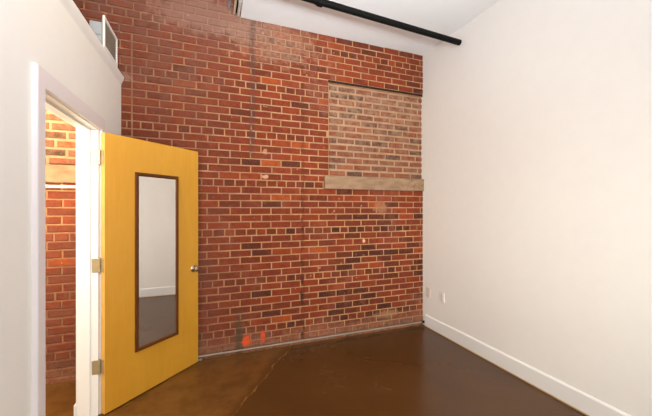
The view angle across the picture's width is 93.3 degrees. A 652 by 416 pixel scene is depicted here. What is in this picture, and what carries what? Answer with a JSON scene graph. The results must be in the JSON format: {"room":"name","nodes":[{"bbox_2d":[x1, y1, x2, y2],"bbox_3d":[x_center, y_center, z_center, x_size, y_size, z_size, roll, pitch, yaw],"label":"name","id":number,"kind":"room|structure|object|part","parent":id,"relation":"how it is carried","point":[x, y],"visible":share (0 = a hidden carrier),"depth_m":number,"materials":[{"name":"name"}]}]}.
{"room":"empty room","nodes":[
{"label":"empty room","id":0,"kind":"room"},
{"bbox_2d":[0,0,120,415],"bbox_3d":[-0.855,0.169,-0.065,0.118,2.660,6.076,0,0,-20],"label":"wall","id":1,"kind":"structure","parent":0,"point":[43,33],"depth_m":1.33,"materials":[{"name":"white paint"}]},
{"bbox_2d":[32,63,104,415],"bbox_3d":[-1.568,0.418,1.835,0.168,2.162,0.966,0,0,-20],"label":"door frame","id":2,"kind":"structure","parent":1,"relation":"attached to","point":[43,82],"depth_m":2.18,"materials":[{"name":"white paint"}]},
{"bbox_2d":[92,132,199,413],"bbox_3d":[-1.435,0.472,2.594,0.138,2.038,0.905,0,0,25],"label":"door","id":3,"kind":"structure","parent":2,"relation":"attached to","point":[126,374],"depth_m":2.40,"materials":[{"name":"yellow wood"}]},
{"bbox_2d":[135,172,178,352],"bbox_3d":[-1.415,0.427,2.600,0.013,1.420,0.396,0,0,25],"label":"mirror","id":4,"kind":"object","parent":3,"relation":"attached to","point":[156,195],"visible":1,"depth_m":2.58,"materials":[{"name":"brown mirror"}]},
{"bbox_3d":[-1.239,0.577,2.925,0.060,0.064,0.064,0,0,25],"label":"knob","id":5,"kind":"part","parent":3,"relation":"part of","materials":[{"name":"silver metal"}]},
{"bbox_2d":[59,0,123,83],"bbox_3d":[-0.854,-1.153,-0.066,0.160,0.076,6.074,0,0,-20],"label":"trim ledge","id":6,"kind":"object","parent":1,"relation":"attached to","point":[71,8],"visible":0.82,"depth_m":2.06,"materials":[{"name":"white paint"}]},
{"bbox_2d":[89,15,117,66],"bbox_3d":[-1.752,-1.311,2.428,0.105,0.240,0.345,0,0,-20],"label":"air register","id":7,"kind":"object","parent":6,"relation":"on","point":[102,30],"visible":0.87,"depth_m":2.36,"materials":[{"name":"white paint"}]},
{"bbox_3d":[-1.709,-1.311,2.444,0.012,0.240,0.345,0,0,-20],"label":"register frame","id":8,"kind":"part","parent":7,"relation":"part of","materials":[{"name":"white paint"}]},
{"bbox_2d":[46,0,422,383],"bbox_3d":[-1.148,-0.501,3.148,5.218,4.100,0.138,0,0,-20],"label":"wall","id":9,"kind":"structure","parent":0,"point":[283,257],"depth_m":3.28,"materials":[{"name":"red brick"}]},
{"bbox_2d":[46,164,75,182],"bbox_3d":[-2.669,-0.292,2.502,1.250,0.154,0.058,0,0,-20],"label":"window sill","id":10,"kind":"structure","parent":9,"relation":"attached to","point":[54,173],"depth_m":2.62,"materials":[{"name":"stone"}]},
{"bbox_2d":[46,185,75,188],"bbox_3d":[-2.707,-0.183,2.474,1.455,0.031,0.030,0,0,-20],"label":"conduit","id":11,"kind":"object","parent":9,"relation":"attached to","point":[47,186],"visible":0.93,"depth_m":2.63,"materials":[{"name":"white metal"}]},
{"bbox_2d":[198,321,424,357],"bbox_3d":[-0.272,1.452,3.378,3.254,0.026,0.045,0,0,-20],"label":"conduit","id":12,"kind":"object","parent":9,"relation":"attached to","point":[370,329],"visible":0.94,"depth_m":3.38,"materials":[{"name":"grey metal"}]},
{"bbox_2d":[324,175,423,190],"bbox_3d":[0.612,-0.292,3.727,1.353,0.154,0.058,0,0,-20],"label":"window sill","id":13,"kind":"structure","parent":9,"relation":"attached to","point":[330,182],"depth_m":3.68,"materials":[{"name":"stone"}]},
{"bbox_2d":[328,80,422,96],"bbox_3d":[0.630,-1.448,3.753,1.302,0.026,0.028,0,0,-20],"label":"lintel","id":14,"kind":"object","parent":9,"relation":"attached to","point":[329,81],"visible":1,"depth_m":3.72,"materials":[{"name":"metal"}]},
{"bbox_2d":[46,324,585,415],"bbox_3d":[-0.020,1.549,0.275,5.155,0.100,6.330,0,0,-20],"label":"floor","id":15,"kind":"structure","parent":0,"point":[416,370],"depth_m":2.57,"materials":[{"name":"concrete"}]},
{"bbox_2d":[240,0,498,55],"bbox_3d":[-0.029,-2.284,0.299,4.955,0.635,6.180,0,0,-20],"label":"ceiling","id":16,"kind":"structure","parent":0,"point":[445,17],"depth_m":3.18,"materials":[{"name":"paint"}]},
{"bbox_2d":[233,0,236,13],"bbox_3d":[0.146,-1.991,0.311,0.077,0.030,6.076,0,0,-20],"label":"conduit","id":17,"kind":"object","parent":16,"relation":"attached to","point":[235,1],"visible":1,"depth_m":3.03,"materials":[{"name":"beige metal"}]},
{"bbox_2d":[237,0,242,16],"bbox_3d":[0.165,-1.979,0.318,0.038,0.032,6.076,0,0,-20],"label":"conduit","id":18,"kind":"object","parent":16,"relation":"attached to","point":[239,1],"visible":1,"depth_m":3.02,"materials":[{"name":"white metal"}]},
{"bbox_2d":[301,0,461,45],"bbox_3d":[0.020,-2.138,2.741,3.158,0.727,0.080,0,0,-24],"label":"ceiling pipe","id":19,"kind":"object","parent":16,"relation":"hanging from","point":[319,3],"visible":1,"depth_m":2.95,"materials":[{"name":"black metal"}]},
{"bbox_2d":[421,0,651,415],"bbox_3d":[2.357,-0.533,1.163,0.120,4.065,6.330,0,0,-20],"label":"wall","id":20,"kind":"structure","parent":0,"point":[536,128],"depth_m":2.47,"materials":[{"name":"white paint"}]},
{"bbox_2d":[426,287,429,297],"bbox_3d":[1.280,1.059,3.867,0.007,0.120,0.076,0,0,-20],"label":"blank plate","id":21,"kind":"object","parent":20,"relation":"attached to","point":[427,288],"visible":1,"depth_m":3.87,"materials":[{"name":"beige plastic"}]},
{"bbox_2d":[440,292,443,302],"bbox_3d":[1.367,1.053,3.630,0.009,0.116,0.072,0,0,-20],"label":"wall outlet","id":22,"kind":"object","parent":20,"relation":"attached to","point":[441,293],"visible":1,"depth_m":3.63,"materials":[{"name":"plastic"}]},
{"bbox_2d":[425,314,630,415],"bbox_3d":[2.312,1.424,1.089,0.016,0.150,6.022,0,0,-20],"label":"baseboard","id":23,"kind":"structure","parent":20,"relation":"attached to","point":[582,402],"depth_m":2.61,"materials":[{"name":"white paint"}]}
]}

